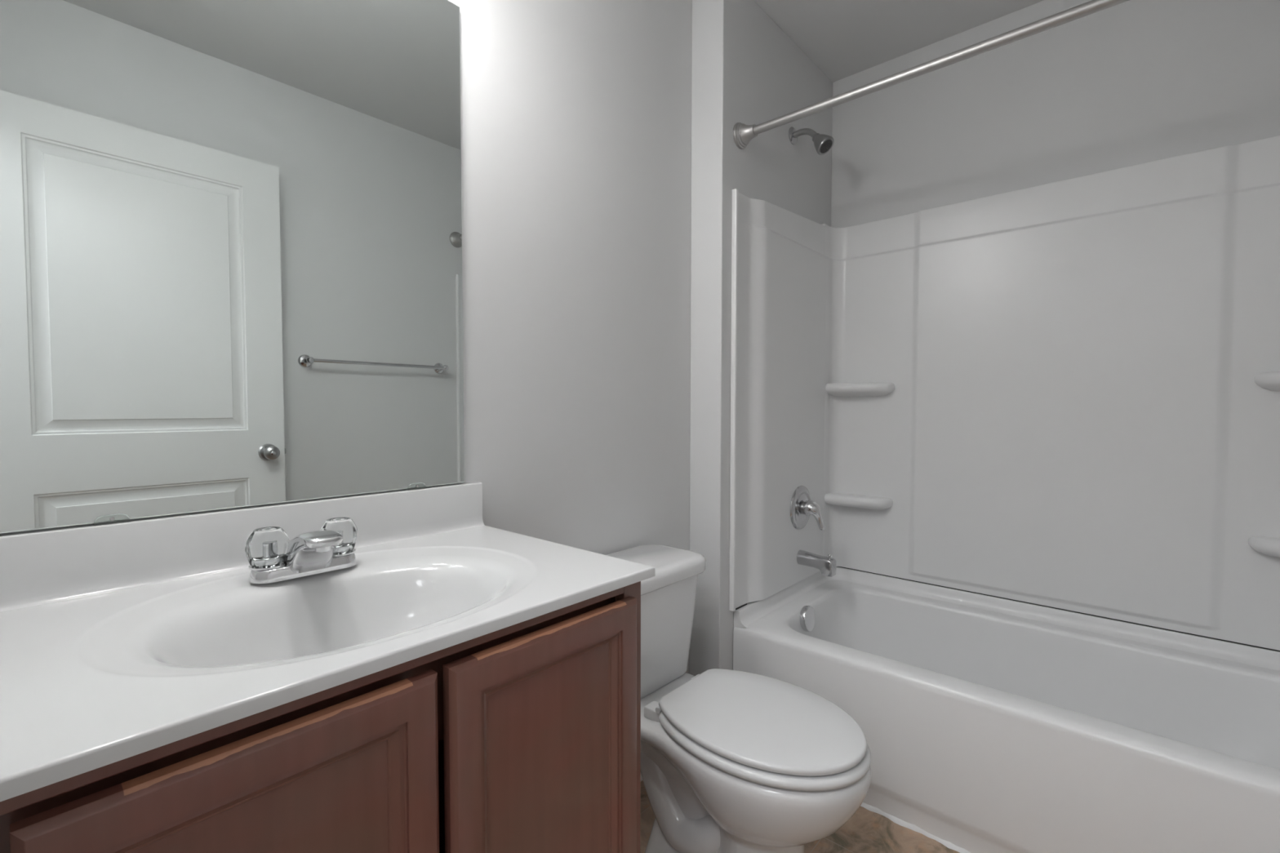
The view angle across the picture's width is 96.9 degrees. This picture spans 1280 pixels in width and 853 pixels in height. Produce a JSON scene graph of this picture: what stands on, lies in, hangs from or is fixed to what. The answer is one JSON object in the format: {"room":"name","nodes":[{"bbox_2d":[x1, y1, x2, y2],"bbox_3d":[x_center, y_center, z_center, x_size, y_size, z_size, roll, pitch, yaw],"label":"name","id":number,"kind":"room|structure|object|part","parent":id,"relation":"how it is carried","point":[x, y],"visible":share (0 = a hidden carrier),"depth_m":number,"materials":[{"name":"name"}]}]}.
{"room":"bathroom","nodes":[
{"label":"bathroom","id":0,"kind":"room"},
{"bbox_2d":[0,0,692,673],"bbox_3d":[-0.134,-0.162,1.593,0.115,2.444,2.610,2,3,42],"label":"wall","id":1,"kind":"structure","parent":0,"point":[576,114],"depth_m":1.47,"materials":[{"name":"white paint"}]},
{"bbox_2d":[0,0,464,533],"bbox_3d":[-0.608,-0.372,0.957,0.010,1.002,0.680,2,3,42],"label":"wall mirror","id":2,"kind":"object","parent":1,"relation":"attached to","point":[231,274],"visible":1,"depth_m":0.90,"materials":[{"name":"grey mirror"}]},
{"bbox_2d":[0,481,484,612],"bbox_3d":[-0.609,0.187,0.962,0.029,0.108,0.778,2,3,42],"label":"backsplash","id":3,"kind":"structure","parent":1,"relation":"attached to","point":[39,567],"depth_m":0.86,"materials":[{"name":"white stone"}]},
{"bbox_2d":[688,0,832,675],"bbox_3d":[0.476,-0.179,2.102,0.119,2.444,0.809,2,3,42],"label":"wall","id":4,"kind":"structure","parent":0,"point":[745,68],"depth_m":1.81,"materials":[{"name":"white paint"}]},
{"bbox_2d":[788,126,834,155],"bbox_3d":[0.614,-1.026,2.022,0.153,0.129,0.067,2,3,42],"label":"shower","id":5,"kind":"object","parent":4,"relation":"attached to","point":[823,144],"visible":1,"depth_m":2.00,"materials":[{"name":"grey metal"}]},
{"bbox_3d":[0.597,-1.046,2.037,0.100,0.056,0.021,2,3,42],"label":"shower arm","id":6,"kind":"part","parent":5,"relation":"part of","materials":[{"name":"silver metal"}]},
{"bbox_2d":[733,0,1129,149],"bbox_3d":[0.868,-0.907,1.315,1.477,0.079,0.079,2,3,42],"label":"shower rod","id":7,"kind":"object","parent":4,"relation":"attached to","point":[743,134],"visible":1,"depth_m":1.43,"materials":[{"name":"silver metal"}]},
{"bbox_2d":[640,780,959,852],"bbox_3d":[0.478,1.159,0.223,2.911,0.100,3.910,2,3,42],"label":"floor","id":8,"kind":"structure","parent":0,"point":[867,831],"depth_m":1.47,"materials":[{"name":"tile"}]},
{"bbox_2d":[0,581,640,852],"bbox_3d":[-0.423,0.667,0.820,0.512,0.839,0.748,2,3,42],"label":"vanity cabinet","id":9,"kind":"object","parent":8,"relation":"on","point":[525,736],"visible":0.65,"depth_m":0.63,"materials":[{"name":"brown wood"}]},
{"bbox_3d":[-0.342,0.640,0.539,0.019,0.712,0.326,2,3,42],"label":"cabinet door","id":10,"kind":"part","parent":9,"relation":"part of","materials":[{"name":"brown wood"}]},
{"bbox_3d":[-0.346,0.640,0.542,0.004,0.600,0.214,2,3,42],"label":"door panel","id":11,"kind":"part","parent":9,"relation":"part of","materials":[{"name":"brown wood"}]},
{"bbox_2d":[0,481,655,801],"bbox_3d":[-0.427,0.260,0.803,0.514,0.243,0.780,2,3,42],"label":"countertop","id":12,"kind":"structure","parent":9,"relation":"on","point":[118,642],"depth_m":0.76,"materials":[{"name":"white stone"}]},
{"bbox_2d":[93,513,129,525],"bbox_3d":[-0.750,0.132,0.805,0.003,0.013,0.038,2,3,42],"label":"mirror clip","id":13,"kind":"object","parent":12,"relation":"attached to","point":[120,517],"visible":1,"depth_m":0.80,"materials":[{"name":"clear plastic"}]},
{"bbox_2d":[244,517,357,583],"bbox_3d":[-0.503,0.192,0.873,0.132,0.076,0.160,2,3,42],"label":"faucet","id":14,"kind":"object","parent":12,"relation":"on","point":[272,557],"visible":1,"depth_m":0.85,"materials":[{"name":"silver metal"}]},
{"bbox_3d":[-0.564,0.194,0.860,0.049,0.034,0.049,2,3,42],"label":"handle","id":15,"kind":"part","parent":14,"relation":"part of","materials":[{"name":"silver metal"}]},
{"bbox_3d":[-0.564,0.181,0.859,0.055,0.051,0.055,1,2,19],"label":"acrylic knob","id":16,"kind":"part","parent":14,"relation":"part of","materials":[{"name":"white"}]},
{"bbox_3d":[-0.529,0.220,0.897,0.055,0.020,0.151,2,3,42],"label":"plate","id":17,"kind":"part","parent":14,"relation":"part of","materials":[{"name":"silver metal"}]},
{"bbox_3d":[-0.502,0.192,0.872,0.129,0.069,0.068,2,3,42],"label":"spout","id":18,"kind":"part","parent":14,"relation":"part of","materials":[{"name":"silver metal"}]},
{"bbox_3d":[-0.497,0.178,0.935,0.055,0.051,0.055,-1,2,-26],"label":"acrylic knob","id":19,"kind":"part","parent":14,"relation":"part of","materials":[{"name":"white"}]},
{"bbox_3d":[-0.497,0.192,0.936,0.049,0.034,0.049,2,3,42],"label":"handle","id":20,"kind":"part","parent":14,"relation":"part of","materials":[{"name":"silver metal"}]},
{"bbox_2d":[408,482,426,490],"bbox_3d":[-0.449,0.120,1.143,0.003,0.013,0.038,2,3,42],"label":"mirror clip","id":21,"kind":"object","parent":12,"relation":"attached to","point":[417,486],"visible":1,"depth_m":1.14,"materials":[{"name":"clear plastic"}]},
{"bbox_3d":[-0.116,0.632,0.792,0.019,0.712,0.325,2,3,42],"label":"cabinet door","id":22,"kind":"part","parent":9,"relation":"part of","materials":[{"name":"brown wood"}]},
{"bbox_3d":[-0.120,0.632,0.795,0.004,0.600,0.213,2,3,42],"label":"door panel","id":23,"kind":"part","parent":9,"relation":"part of","materials":[{"name":"brown wood"}]},
{"bbox_2d":[607,544,871,852],"bbox_3d":[0.178,0.714,1.336,0.702,0.711,0.396,2,3,42],"label":"toilet","id":24,"kind":"object","parent":8,"relation":"on","point":[732,761],"visible":0.92,"depth_m":1.22,"materials":[{"name":"white ceramic"}]},
{"bbox_3d":[-0.005,0.376,1.487,0.211,0.046,0.396,2,3,42],"label":"tank lid","id":25,"kind":"part","parent":24,"relation":"part of","materials":[{"name":"white ceramic"}]},
{"bbox_3d":[-0.009,0.538,1.496,0.189,0.284,0.372,2,3,42],"label":"tank","id":26,"kind":"part","parent":24,"relation":"part of","materials":[{"name":"white ceramic"}]},
{"bbox_3d":[0.181,0.872,1.339,0.694,0.394,0.358,2,3,42],"label":"bowl","id":27,"kind":"part","parent":24,"relation":"part of","materials":[{"name":"white ceramic"}]},
{"bbox_3d":[0.272,0.640,1.250,0.434,0.018,0.344,2,3,42],"label":"lid","id":28,"kind":"part","parent":24,"relation":"part of","materials":[{"name":"white plastic"}]},
{"bbox_3d":[0.279,0.665,1.244,0.432,0.022,0.358,2,3,42],"label":"seat","id":29,"kind":"part","parent":24,"relation":"part of","materials":[{"name":"white plastic"}]},
{"bbox_2d":[733,566,1279,852],"bbox_3d":[1.096,0.830,1.634,1.474,0.461,0.732,2,3,42],"label":"bathtub","id":30,"kind":"object","parent":8,"relation":"on","point":[988,723],"visible":0.88,"depth_m":1.52,"materials":[{"name":"white ceramic"}]},
{"bbox_2d":[753,0,1044,82],"bbox_3d":[0.481,-1.384,0.135,2.911,0.100,3.910,2,3,42],"label":"ceiling","id":31,"kind":"structure","parent":0,"point":[843,38],"depth_m":1.96,"materials":[{"name":"white paint"}]},
{"bbox_2d":[860,802,971,852],"bbox_3d":[0.857,1.062,1.373,1.476,0.014,0.011,2,3,42],"label":"trim","id":32,"kind":"structure","parent":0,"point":[895,820],"depth_m":1.50,"materials":[{"name":"white wood"}]},
{"bbox_2d":[831,0,1279,227],"bbox_3d":[1.378,-0.172,1.918,1.711,2.444,0.115,2,3,42],"label":"wall","id":33,"kind":"structure","parent":0,"point":[1131,82],"depth_m":1.83,"materials":[{"name":"white paint"}]},
{"bbox_2d":[728,135,1279,650],"bbox_3d":[1.090,-0.089,1.594,1.475,1.379,0.754,2,3,42],"label":"tub surround","id":34,"kind":"object","parent":33,"relation":"attached to","point":[1064,394],"visible":0.99,"depth_m":1.84,"materials":[{"name":"white plastic"}]},
{"bbox_3d":[0.524,-0.102,2.044,0.031,1.372,0.676,2,3,42],"label":"panel","id":35,"kind":"part","parent":34,"relation":"part of","materials":[{"name":"white plastic"}]},
{"bbox_2d":[790,485,824,530],"bbox_3d":[0.631,0.304,2.089,0.092,0.165,0.165,2,3,42],"label":"shower valve","id":36,"kind":"object","parent":34,"relation":"attached to","point":[802,507],"visible":1,"depth_m":2.08,"materials":[{"name":"grey metal"}]},
{"bbox_3d":[0.641,0.326,2.081,0.065,0.107,0.056,2,3,42],"label":"lever handle","id":37,"kind":"part","parent":36,"relation":"part of","materials":[{"name":"silver metal"}]},
{"bbox_2d":[796,550,835,577],"bbox_3d":[0.647,0.500,2.082,0.134,0.078,0.052,2,3,42],"label":"tub spout","id":38,"kind":"object","parent":34,"relation":"attached to","point":[826,565],"visible":1,"depth_m":2.06,"materials":[{"name":"grey metal"}]},
{"bbox_2d":[824,492,893,510],"bbox_3d":[0.857,0.301,2.237,0.248,0.054,0.094,2,3,42],"label":"corner shelf","id":39,"kind":"object","parent":34,"relation":"attached to","point":[833,500],"depth_m":2.22,"materials":[{"name":"white plastic"}]},
{"bbox_2d":[826,382,894,396],"bbox_3d":[0.858,-0.144,2.222,0.248,0.054,0.094,2,3,42],"label":"corner shelf","id":40,"kind":"object","parent":34,"relation":"attached to","point":[833,388],"depth_m":2.20,"materials":[{"name":"white plastic"}]},
{"bbox_2d":[1248,535,1279,557],"bbox_3d":[1.741,0.329,1.451,0.248,0.054,0.094,2,3,42],"label":"corner shelf","id":41,"kind":"object","parent":34,"relation":"attached to","point":[1259,546],"depth_m":1.52,"materials":[{"name":"white plastic"}]},
{"bbox_2d":[1254,371,1279,391],"bbox_3d":[1.742,-0.116,1.436,0.248,0.054,0.094,2,3,42],"label":"corner shelf","id":42,"kind":"object","parent":34,"relation":"attached to","point":[1264,380],"depth_m":1.51,"materials":[{"name":"white plastic"}]}
]}

